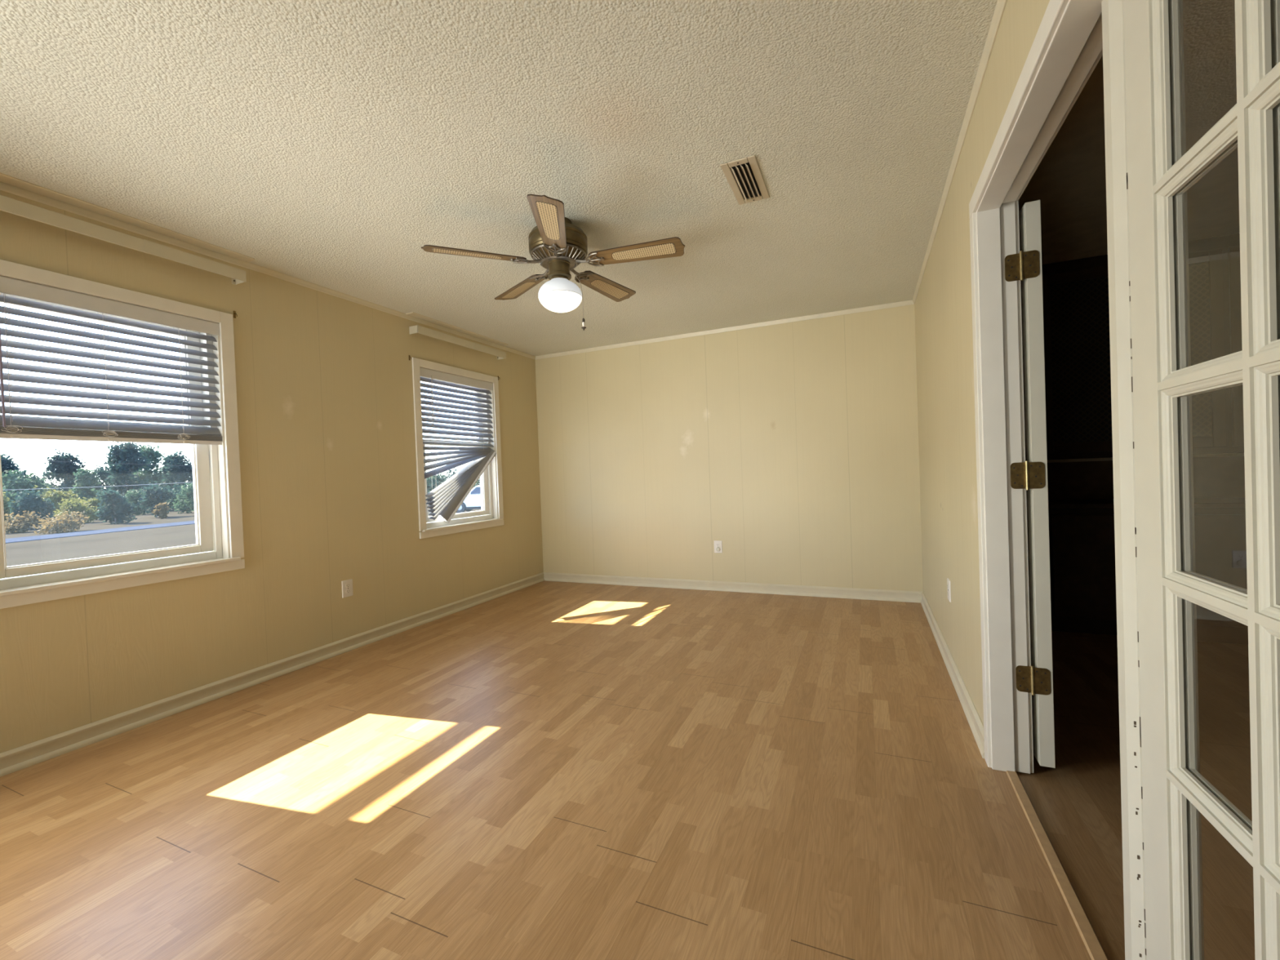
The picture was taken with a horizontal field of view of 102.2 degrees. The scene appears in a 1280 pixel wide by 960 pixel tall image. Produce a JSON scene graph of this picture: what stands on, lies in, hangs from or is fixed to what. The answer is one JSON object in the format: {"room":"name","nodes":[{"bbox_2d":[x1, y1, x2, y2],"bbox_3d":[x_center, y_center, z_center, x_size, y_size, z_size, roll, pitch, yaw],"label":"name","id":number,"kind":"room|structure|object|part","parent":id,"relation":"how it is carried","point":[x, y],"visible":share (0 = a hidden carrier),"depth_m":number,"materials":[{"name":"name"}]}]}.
{"room":"empty living room","nodes":[
{"label":"empty living room","id":0,"kind":"room"},
{"bbox_2d":[0,190,543,753],"bbox_3d":[-2.410,-0.037,2.856,0.180,2.440,6.145,-2,1,24],"label":"wall","id":1,"kind":"structure","parent":0,"point":[324,382],"depth_m":3.17,"materials":[{"name":"beige paint"}]},
{"bbox_2d":[0,259,244,608],"bbox_3d":[-2.559,-0.200,2.489,0.211,1.437,1.030,-2,1,24],"label":"window","id":2,"kind":"structure","parent":1,"relation":"in","point":[219,547],"depth_m":2.69,"materials":[{"name":"white paint"}]},
{"bbox_3d":[-2.618,-0.529,2.505,0.034,0.569,0.818,-2,1,24],"label":"sash","id":3,"kind":"part","parent":2,"relation":"part of","materials":[{"name":"white plastic"}]},
{"bbox_3d":[-2.560,0.060,2.497,0.034,0.690,0.818,-2,1,24],"label":"sash","id":4,"kind":"part","parent":2,"relation":"part of","materials":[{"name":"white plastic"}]},
{"bbox_2d":[0,275,222,444],"bbox_3d":[-2.521,-0.518,2.463,0.065,0.672,0.898,-2,1,24],"label":"blind","id":5,"kind":"object","parent":2,"relation":"attached to","point":[11,428],"visible":1,"depth_m":2.43,"materials":[{"name":"grey plastic"}]},
{"bbox_3d":[-2.658,-0.499,2.168,0.046,0.600,0.011,-2,1,24],"label":"ladder cord","id":6,"kind":"part","parent":5,"relation":"part of","materials":[{"name":"white fabric"}]},
{"bbox_3d":[-2.623,-0.213,2.157,0.007,0.033,0.060,-2,1,24],"label":"slack cord","id":7,"kind":"part","parent":5,"relation":"part of","materials":[{"name":"white fabric"}]},
{"bbox_3d":[-2.537,-0.507,2.446,0.046,0.600,0.011,-2,1,24],"label":"ladder cord","id":8,"kind":"part","parent":5,"relation":"part of","materials":[{"name":"white fabric"}]},
{"bbox_3d":[-2.501,-0.219,2.437,0.007,0.031,0.057,-2,1,24],"label":"slack cord","id":9,"kind":"part","parent":5,"relation":"part of","materials":[{"name":"white fabric"}]},
{"bbox_3d":[-2.517,-0.194,2.470,0.049,0.023,0.892,-2,1,24],"label":"rail","id":10,"kind":"part","parent":5,"relation":"part of","materials":[{"name":"white plastic"}]},
{"bbox_3d":[-2.419,-0.515,2.715,0.046,0.600,0.011,-2,1,24],"label":"ladder cord","id":11,"kind":"part","parent":5,"relation":"part of","materials":[{"name":"white fabric"}]},
{"bbox_3d":[-2.386,-0.228,2.700,0.007,0.033,0.055,-2,1,24],"label":"slack cord","id":12,"kind":"part","parent":5,"relation":"part of","materials":[{"name":"white fabric"}]},
{"bbox_3d":[-2.592,-0.190,2.504,0.118,1.314,0.886,-2,1,24],"label":"frame","id":13,"kind":"part","parent":2,"relation":"part of","materials":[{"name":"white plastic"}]},
{"bbox_3d":[-2.476,0.456,2.472,0.083,0.017,0.978,-2,1,24],"label":"sill","id":14,"kind":"part","parent":2,"relation":"part of","materials":[{"name":"white paint"}]},
{"bbox_2d":[0,195,246,284],"bbox_3d":[-2.482,-1.131,2.427,0.094,0.063,1.096,-2,1,24],"label":"curtain rod cover","id":15,"kind":"object","parent":1,"relation":"attached to","point":[9,205],"visible":1,"depth_m":2.40,"materials":[{"name":"wood"}]},
{"bbox_2d":[233,311,237,318],"bbox_3d":[-2.296,-0.941,2.932,0.020,0.040,0.012,-2,1,24],"label":"curtain hook","id":16,"kind":"object","parent":1,"relation":"attached to","point":[234,312],"visible":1,"depth_m":2.93,"materials":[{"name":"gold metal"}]},
{"bbox_2d":[0,181,535,359],"bbox_3d":[-2.341,-1.243,2.856,0.016,0.034,6.025,-2,1,24],"label":"crown molding","id":17,"kind":"structure","parent":1,"relation":"attached to","point":[5,187],"depth_m":2.86,"materials":[{"name":"paint"}]},
{"bbox_2d":[0,572,544,777],"bbox_3d":[-2.250,1.134,2.886,0.022,0.088,6.025,-2,1,24],"label":"baseboard","id":18,"kind":"structure","parent":1,"relation":"attached to","point":[25,756],"depth_m":2.77,"materials":[{"name":"paint"}]},
{"bbox_2d":[341,578,353,598],"bbox_3d":[-1.992,0.739,3.520,0.009,0.116,0.079,-2,1,24],"label":"wall outlet","id":19,"kind":"object","parent":1,"relation":"attached to","point":[347,585],"visible":1,"depth_m":3.51,"materials":[{"name":"plastic"}]},
{"bbox_2d":[411,357,503,538],"bbox_3d":[-1.640,-0.263,4.592,0.211,1.437,1.030,-2,1,24],"label":"window","id":20,"kind":"structure","parent":1,"relation":"in","point":[491,513],"depth_m":4.65,"materials":[{"name":"white paint"}]},
{"bbox_3d":[-1.699,-0.592,4.608,0.034,0.569,0.818,-2,1,24],"label":"sash","id":21,"kind":"part","parent":20,"relation":"part of","materials":[{"name":"white plastic"}]},
{"bbox_3d":[-1.641,-0.002,4.600,0.034,0.690,0.818,-2,1,24],"label":"sash","id":22,"kind":"part","parent":20,"relation":"part of","materials":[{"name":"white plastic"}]},
{"bbox_2d":[419,367,496,523],"bbox_3d":[-1.590,-0.278,4.558,0.080,1.277,0.922,-2,1,24],"label":"blind","id":23,"kind":"object","parent":20,"relation":"attached to","point":[445,500],"visible":0.93,"depth_m":4.50,"materials":[{"name":"grey plastic"}]},
{"bbox_3d":[-1.725,-0.352,4.288,0.046,1.020,0.012,-2,1,24],"label":"ladder cord","id":24,"kind":"part","parent":23,"relation":"part of","materials":[{"name":"white fabric"}]},
{"bbox_3d":[-1.519,0.041,4.656,0.050,0.892,0.014,19,-41,2],"label":"rail","id":25,"kind":"part","parent":23,"relation":"part of","materials":[{"name":"white plastic"}]},
{"bbox_3d":[-1.673,-0.252,4.607,0.118,1.314,0.886,-2,1,24],"label":"frame","id":26,"kind":"part","parent":20,"relation":"part of","materials":[{"name":"white plastic"}]},
{"bbox_3d":[-1.557,0.393,4.575,0.083,0.017,0.978,-2,1,24],"label":"sill","id":27,"kind":"part","parent":20,"relation":"part of","materials":[{"name":"white paint"}]},
{"bbox_2d":[408,324,506,359],"bbox_3d":[-1.559,-1.194,4.540,0.094,0.063,1.075,-2,1,24],"label":"curtain rod cover","id":28,"kind":"object","parent":1,"relation":"attached to","point":[414,329],"visible":1,"depth_m":4.40,"materials":[{"name":"wood"}]},
{"bbox_2d":[0,0,1239,355],"bbox_3d":[1.028,-1.425,1.378,7.741,0.120,6.265,-2,1,24],"label":"ceiling","id":29,"kind":"structure","parent":0,"point":[323,143],"depth_m":2.00,"materials":[{"name":"white paint"}]},
{"bbox_2d":[0,173,254,262],"bbox_3d":[-2.479,-1.245,2.421,0.079,0.009,1.198,-2,1,24],"label":"ceiling strip","id":30,"kind":"object","parent":29,"relation":"attached to","point":[4,178],"visible":1,"depth_m":2.42,"materials":[{"name":"paint"}]},
{"bbox_2d":[405,311,508,346],"bbox_3d":[-1.556,-1.308,4.533,0.079,0.009,1.160,-2,1,24],"label":"ceiling strip","id":31,"kind":"object","parent":29,"relation":"attached to","point":[412,313],"visible":1,"depth_m":4.42,"materials":[{"name":"paint"}]},
{"bbox_2d":[421,194,684,330],"bbox_3d":[-0.383,-1.055,2.685,1.249,0.550,1.246,-2,1,24],"label":"ceiling fan","id":32,"kind":"object","parent":29,"relation":"hanging from","point":[557,245],"visible":1,"depth_m":2.58,"materials":[{"name":"gold metal"}]},
{"bbox_3d":[-0.833,-1.098,2.501,0.319,0.008,0.083,-2,13,-22],"label":"cane panel","id":33,"kind":"part","parent":32,"relation":"part of","materials":[{"name":"beige wicker"}]},
{"bbox_3d":[-0.803,-1.099,2.513,0.481,0.006,0.144,-2,13,-22],"label":"blade","id":34,"kind":"part","parent":32,"relation":"part of","materials":[{"name":"brown wood"}]},
{"bbox_3d":[-0.706,-1.110,3.011,0.083,0.008,0.319,-18,11,-39],"label":"cane panel","id":35,"kind":"part","parent":32,"relation":"part of","materials":[{"name":"beige wicker"}]},
{"bbox_3d":[-0.685,-1.110,2.987,0.144,0.006,0.481,-18,11,-39],"label":"blade","id":36,"kind":"part","parent":32,"relation":"part of","materials":[{"name":"brown wood"}]},
{"bbox_3d":[-0.390,-1.111,2.254,0.144,0.006,0.481,10,0,-4],"label":"blade","id":37,"kind":"part","parent":32,"relation":"part of","materials":[{"name":"brown wood"}]},
{"bbox_3d":[-0.387,-1.111,2.222,0.083,0.008,0.319,10,0,-4],"label":"cane panel","id":38,"kind":"part","parent":32,"relation":"part of","materials":[{"name":"beige wicker"}]},
{"bbox_3d":[-0.412,-0.953,2.670,0.225,0.160,0.225,-2,1,24],"label":"globe","id":39,"kind":"part","parent":32,"relation":"part of","materials":[{"name":"white glass"}]},
{"bbox_3d":[-0.327,-0.960,2.671,0.060,0.256,0.002,-2,1,0],"label":"pull chain","id":40,"kind":"part","parent":32,"relation":"part of","materials":[{"name":"metal"}]},
{"bbox_3d":[-0.198,-1.129,3.020,0.144,0.006,0.481,-16,-7,31],"label":"blade","id":41,"kind":"part","parent":32,"relation":"part of","materials":[{"name":"brown wood"}]},
{"bbox_3d":[-0.181,-1.130,3.047,0.083,0.008,0.319,-16,-7,31],"label":"cane panel","id":42,"kind":"part","parent":32,"relation":"part of","materials":[{"name":"beige wicker"}]},
{"bbox_3d":[-0.015,-1.129,2.567,0.481,0.006,0.144,-2,-11,14],"label":"blade","id":43,"kind":"part","parent":32,"relation":"part of","materials":[{"name":"brown wood"}]},
{"bbox_3d":[0.016,-1.131,2.559,0.319,0.009,0.083,-2,-11,14],"label":"cane panel","id":44,"kind":"part","parent":32,"relation":"part of","materials":[{"name":"beige wicker"}]},
{"bbox_2d":[720,155,769,204],"bbox_3d":[0.483,-1.348,2.345,0.149,0.019,0.367,-2,1,24],"label":"ceiling vent","id":45,"kind":"object","parent":29,"relation":"in","point":[746,171],"visible":1,"depth_m":2.32,"materials":[{"name":"metal"}]},
{"bbox_2d":[0,580,1254,959],"bbox_3d":[1.077,1.139,1.433,7.641,0.130,6.265,-2,1,24],"label":"floor","id":46,"kind":"structure","parent":0,"point":[545,770],"depth_m":1.78,"materials":[{"name":"brown wood"}]},
{"bbox_2d":[1005,770,1108,959],"bbox_3d":[0.962,1.091,0.994,0.034,0.026,1.932,-2,1,24],"label":"threshold strip","id":47,"kind":"object","parent":46,"relation":"on","point":[1095,951],"visible":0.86,"depth_m":1.39,"materials":[{"name":"brown wood"}]},
{"bbox_2d":[1041,233,1248,644],"bbox_3d":[3.634,-0.261,3.192,2.930,2.444,0.470,-2,1,24],"label":"china cabinet","id":48,"kind":"object","parent":46,"relation":"on","point":[1075,292],"visible":0.26,"depth_m":3.33,"materials":[{"name":"brown wood"}]},
{"bbox_3d":[2.910,-0.782,3.408,0.440,1.200,0.020,-2,1,24],"label":"cabinet door","id":49,"kind":"part","parent":48,"relation":"part of","materials":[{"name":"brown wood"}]},
{"bbox_3d":[2.900,0.551,3.291,0.440,0.660,0.020,-2,1,24],"label":"door","id":50,"kind":"part","parent":48,"relation":"part of","materials":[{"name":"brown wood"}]},
{"bbox_3d":[3.729,-0.001,3.403,2.900,0.300,0.020,-2,1,24],"label":"panel","id":51,"kind":"part","parent":48,"relation":"part of","materials":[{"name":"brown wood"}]},
{"bbox_2d":[1048,497,1245,508],"bbox_3d":[3.649,0.140,3.197,2.930,0.030,0.470,-2,1,24],"label":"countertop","id":52,"kind":"structure","parent":48,"relation":"on","point":[1198,502],"depth_m":3.28,"materials":[{"name":"wood"}]},
{"bbox_3d":[3.340,-0.795,3.220,0.440,1.200,0.020,-2,1,24],"label":"cabinet door","id":53,"kind":"part","parent":48,"relation":"part of","materials":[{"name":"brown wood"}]},
{"bbox_3d":[3.330,0.538,3.102,0.440,0.660,0.020,-2,1,24],"label":"door","id":54,"kind":"part","parent":48,"relation":"part of","materials":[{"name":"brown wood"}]},
{"bbox_3d":[3.771,-0.808,3.031,0.440,1.200,0.020,-2,1,24],"label":"cabinet door","id":55,"kind":"part","parent":48,"relation":"part of","materials":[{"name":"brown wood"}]},
{"bbox_2d":[534,304,923,591],"bbox_3d":[0.661,-0.178,4.930,4.150,2.440,0.120,-2,1,24],"label":"wall","id":56,"kind":"structure","parent":0,"point":[793,446],"depth_m":4.74,"materials":[{"name":"beige paint"}]},
{"bbox_2d":[713,540,722,553],"bbox_3d":[0.730,0.629,4.845,0.079,0.116,0.024,-2,1,24],"label":"wall outlet","id":57,"kind":"object","parent":56,"relation":"attached to","point":[717,544],"visible":1,"depth_m":4.85,"materials":[{"name":"plastic"}]},
{"bbox_2d":[535,299,914,359],"bbox_3d":[0.529,-1.377,4.878,3.658,0.034,0.016,-2,1,24],"label":"crown molding","id":58,"kind":"structure","parent":56,"relation":"attached to","point":[907,302],"depth_m":4.71,"materials":[{"name":"paint"}]},
{"bbox_2d":[543,572,921,603],"bbox_3d":[0.616,1.000,4.907,3.658,0.088,0.022,-2,1,24],"label":"baseboard","id":59,"kind":"structure","parent":56,"relation":"attached to","point":[742,587],"depth_m":4.75,"materials":[{"name":"paint"}]},
{"bbox_2d":[914,0,1049,724],"bbox_3d":[1.073,-0.145,1.331,0.112,2.440,6.145,-2,1,24],"label":"wall","id":60,"kind":"structure","parent":0,"point":[943,306],"depth_m":2.40,"materials":[{"name":"beige paint"}]},
{"bbox_2d":[946,577,951,602],"bbox_3d":[1.673,0.596,2.799,0.009,0.116,0.079,-2,1,24],"label":"wall outlet","id":61,"kind":"object","parent":60,"relation":"attached to","point":[948,579],"visible":1,"depth_m":2.78,"materials":[{"name":"plastic"}]},
{"bbox_2d":[920,591,984,758],"bbox_3d":[1.798,0.981,3.074,0.022,0.088,2.433,-2,1,24],"label":"baseboard","id":62,"kind":"structure","parent":60,"relation":"attached to","point":[975,722],"depth_m":2.52,"materials":[{"name":"paint"}]},
{"bbox_2d":[912,0,1007,303],"bbox_3d":[0.994,-1.347,1.395,0.016,0.034,6.025,-2,1,24],"label":"crown molding","id":63,"kind":"structure","parent":60,"relation":"attached to","point":[1001,4],"depth_m":1.93,"materials":[{"name":"paint"}]},
{"bbox_2d":[1004,200,1055,768],"bbox_3d":[1.556,0.011,2.233,0.107,1.992,0.900,-2,1,24],"label":"door","id":64,"kind":"structure","parent":60,"relation":"in","point":[1025,266],"depth_m":1.82,"materials":[{"name":"paint"}]},
{"bbox_2d":[968,0,1102,773],"bbox_3d":[0.943,0.035,1.024,0.142,2.097,1.970,-2,1,24],"label":"door frame","id":65,"kind":"structure","parent":60,"relation":"attached to","point":[1076,44],"depth_m":1.85,"materials":[{"name":"white paint"}]},
{"bbox_2d":[1101,0,1279,959],"bbox_3d":[0.791,0.064,0.605,0.056,2.002,0.916,-2,1,24],"label":"door","id":66,"kind":"structure","parent":60,"relation":"in","point":[1149,171],"depth_m":0.88,"materials":[{"name":"paint"}]},
{"bbox_3d":[0.784,0.062,0.575,0.044,1.992,0.855,-2,1,24],"label":"frame","id":67,"kind":"part","parent":66,"relation":"part of","materials":[{"name":"paint"}]},
{"label":"outside","id":68,"kind":"structure","parent":0,"visible":0},
{"bbox_2d":[0,458,191,466],"bbox_3d":[-20.219,-0.717,22.019,0.690,0.821,20.883,-1,1,40],"label":"overhead wire","id":69,"kind":"object","parent":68,"point":[1,459],"visible":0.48,"depth_m":20.60,"materials":[{"name":"grey metal"}]},
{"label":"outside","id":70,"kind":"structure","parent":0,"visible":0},
{"bbox_2d":[2,482,184,490],"bbox_3d":[-9.680,0.023,10.026,0.392,0.182,7.876,-1,1,41],"label":"overhead wire","id":71,"kind":"object","parent":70,"point":[177,482],"visible":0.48,"depth_m":9.61,"materials":[{"name":"grey metal"}]},
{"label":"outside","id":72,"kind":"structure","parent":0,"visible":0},
{"bbox_2d":[4,487,481,566],"bbox_3d":[-66.771,3.916,51.127,156.500,0.001,280.000,-2,1,24],"label":"ground","id":73,"kind":"structure","parent":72,"point":[31,552],"depth_m":22.84,"materials":[{"name":"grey asphalt"}]},
{"bbox_2d":[2,492,16,523],"bbox_3d":[-41.897,1.963,33.477,2.295,2.539,2.235,-2,1,24],"label":"shrub","id":74,"kind":"object","parent":73,"relation":"on","point":[6,509],"visible":0.37,"depth_m":33.67,"materials":[{"name":"green plant"}]},
{"bbox_2d":[0,452,29,491],"bbox_3d":[-56.496,0.581,45.708,3.490,6.069,3.113,-2,1,24],"label":"tree","id":75,"kind":"object","parent":73,"relation":"on","point":[6,464],"visible":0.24,"depth_m":45.86,"materials":[{"name":"green plant"}]},
{"bbox_2d":[2,485,30,516],"bbox_3d":[-45.313,1.858,37.147,2.474,2.987,2.772,-2,1,24],"label":"shrub","id":76,"kind":"object","parent":73,"relation":"on","point":[8,494],"visible":0.1,"depth_m":37.11,"materials":[{"name":"green plant"}]},
{"bbox_2d":[4,510,44,533],"bbox_3d":[-36.086,2.546,30.094,1.851,1.501,1.864,-3,1,-34],"label":"shrub","id":77,"kind":"object","parent":73,"relation":"on","point":[18,525],"visible":0.9,"depth_m":30.01,"materials":[{"name":"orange plant"}]},
{"bbox_2d":[1,469,52,498],"bbox_3d":[-52.094,1.272,43.710,2.956,4.414,3.219,-2,1,24],"label":"tree","id":78,"kind":"object","parent":73,"relation":"on","point":[11,482],"visible":0.56,"depth_m":43.24,"materials":[{"name":"green plant"}]},
{"bbox_2d":[7,488,57,528],"bbox_3d":[-38.605,1.823,32.813,2.202,2.620,1.826,-2,1,-10],"label":"shrub","id":79,"kind":"object","parent":73,"relation":"on","point":[31,502],"visible":0.76,"depth_m":32.59,"materials":[{"name":"green plant"}]},
{"bbox_2d":[27,484,79,516],"bbox_3d":[-47.717,1.908,42.294,3.456,3.127,3.385,-2,1,-15],"label":"shrub","id":80,"kind":"object","parent":73,"relation":"on","point":[57,497],"visible":0.48,"depth_m":41.92,"materials":[{"name":"green plant"}]},
{"bbox_2d":[32,506,89,534],"bbox_3d":[-32.647,2.464,29.167,2.364,1.790,2.160,-1,1,45],"label":"shrub","id":81,"kind":"object","parent":73,"relation":"on","point":[66,522],"visible":0.93,"depth_m":28.98,"materials":[{"name":"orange plant"}]},
{"bbox_2d":[39,448,97,494],"bbox_3d":[-61.006,0.162,54.880,5.061,6.989,5.215,-2,1,24],"label":"tree","id":82,"kind":"object","parent":73,"relation":"on","point":[57,470],"visible":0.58,"depth_m":54.33,"materials":[{"name":"green plant"}]},
{"bbox_2d":[53,494,100,523],"bbox_3d":[-41.211,2.275,37.711,3.008,2.444,2.531,-2,1,24],"label":"shrub","id":83,"kind":"object","parent":73,"relation":"on","point":[77,506],"visible":0.62,"depth_m":37.29,"materials":[{"name":"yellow plant"}]},
{"bbox_2d":[67,468,102,502],"bbox_3d":[-51.203,1.154,47.416,2.496,4.473,2.973,-2,1,-22],"label":"tree","id":84,"kind":"object","parent":73,"relation":"on","point":[88,478],"visible":0.57,"depth_m":47.04,"materials":[{"name":"green plant"}]},
{"bbox_2d":[82,495,106,519],"bbox_3d":[-43.572,2.338,41.495,2.245,2.324,2.125,-2,1,24],"label":"shrub","id":85,"kind":"object","parent":73,"relation":"on","point":[94,501],"visible":0.36,"depth_m":41.07,"materials":[{"name":"green plant"}]},
{"bbox_2d":[89,464,113,493],"bbox_3d":[-68.717,0.794,66.476,3.661,5.983,4.355,-2,1,24],"label":"tree","id":86,"kind":"object","parent":73,"relation":"on","point":[101,473],"visible":0.24,"depth_m":65.76,"materials":[{"name":"green plant"}]},
{"bbox_2d":[93,488,137,524],"bbox_3d":[-35.781,1.837,35.201,2.214,2.553,1.946,-2,1,24],"label":"shrub","id":87,"kind":"object","parent":73,"relation":"on","point":[116,508],"visible":1,"depth_m":34.98,"materials":[{"name":"green plant"}]},
{"bbox_2d":[100,441,155,498],"bbox_3d":[-54.328,-0.486,54.761,4.258,7.790,4.390,-2,1,24],"label":"tree","id":88,"kind":"object","parent":73,"relation":"on","point":[122,476],"visible":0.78,"depth_m":54.12,"materials":[{"name":"green plant"}]},
{"bbox_2d":[124,488,149,515],"bbox_3d":[-46.208,2.160,47.559,3.054,2.789,2.930,-2,1,24],"label":"shrub","id":89,"kind":"object","parent":73,"relation":"on","point":[134,495],"visible":0.45,"depth_m":47.00,"materials":[{"name":"green plant"}]},
{"bbox_2d":[111,444,165,485],"bbox_3d":[-61.843,-0.665,64.341,5.629,8.453,5.215,-2,1,24],"label":"tree","id":90,"kind":"object","parent":73,"relation":"on","point":[154,456],"visible":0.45,"depth_m":64.02,"materials":[{"name":"green plant"}]},
{"bbox_2d":[137,482,176,517],"bbox_3d":[-38.677,1.636,41.351,2.090,2.886,2.259,-2,1,-5],"label":"shrub","id":91,"kind":"object","parent":73,"relation":"on","point":[153,495],"visible":0.8,"depth_m":40.92,"materials":[{"name":"green plant"}]},
{"bbox_2d":[151,502,169,519],"bbox_3d":[-36.556,2.343,39.530,0.992,1.305,0.958,-2,1,1],"label":"shrub","id":92,"kind":"object","parent":73,"relation":"on","point":[162,508],"visible":1,"depth_m":39.30,"materials":[{"name":"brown plant"}]},
{"bbox_2d":[151,450,192,490],"bbox_3d":[-55.168,-0.114,61.582,4.295,6.917,4.714,-2,1,-12],"label":"tree","id":93,"kind":"object","parent":73,"relation":"on","point":[176,473],"visible":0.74,"depth_m":61.26,"materials":[{"name":"green plant"}]},
{"bbox_2d":[166,482,192,511],"bbox_3d":[-48.237,1.838,53.808,3.895,3.159,3.649,-2,1,24],"label":"shrub","id":94,"kind":"object","parent":73,"relation":"on","point":[179,487],"visible":0.24,"depth_m":53.45,"materials":[{"name":"green plant"}]},
{"bbox_2d":[171,480,194,513],"bbox_3d":[-41.358,1.581,47.956,2.967,3.415,3.212,-2,1,24],"label":"shrub","id":95,"kind":"object","parent":73,"relation":"on","point":[188,491],"visible":0.38,"depth_m":47.13,"materials":[{"name":"green plant"}]},
{"bbox_2d":[426,476,438,502],"bbox_3d":[-21.083,0.995,51.289,2.184,3.074,2.387,-2,1,-18],"label":"shrub","id":96,"kind":"object","parent":73,"relation":"on","point":[431,482],"visible":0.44,"depth_m":50.85,"materials":[{"name":"green plant"}]},
{"bbox_2d":[428,472,447,492],"bbox_3d":[-22.130,0.601,56.513,3.555,3.182,3.425,-2,1,24],"label":"tree","id":97,"kind":"object","parent":73,"relation":"on","point":[442,479],"visible":0.23,"depth_m":56.30,"materials":[{"name":"green plant"}]},
{"bbox_2d":[440,466,476,484],"bbox_3d":[-24.204,0.181,69.287,5.960,4.413,5.402,-3,1,-32],"label":"tree","id":98,"kind":"object","parent":73,"relation":"on","point":[448,476],"visible":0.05,"depth_m":69.02,"materials":[{"name":"green plant"}]},
{"bbox_2d":[456,484,481,512],"bbox_3d":[-10.135,1.182,33.839,4.760,1.740,2.100,-2,1,0],"label":"parked car","id":99,"kind":"object","parent":73,"relation":"on","point":[473,500],"visible":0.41,"depth_m":32.92,"materials":[{"name":"white paint"}]},
{"bbox_2d":[471,477,479,488],"bbox_3d":[-18.904,-0.093,62.043,5.363,4.179,5.376,-2,1,24],"label":"tree","id":100,"kind":"object","parent":73,"relation":"on","point":[477,482],"visible":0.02,"depth_m":61.35,"materials":[{"name":"green plant"}]},
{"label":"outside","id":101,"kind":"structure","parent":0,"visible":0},
{"bbox_2d":[4,520,195,543],"bbox_3d":[-26.500,2.448,49.109,47.094,0.050,165.189,-2,1,24],"label":"road","id":102,"kind":"structure","parent":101,"point":[180,523],"depth_m":27.84,"materials":[{"name":"grey asphalt"}]}
]}

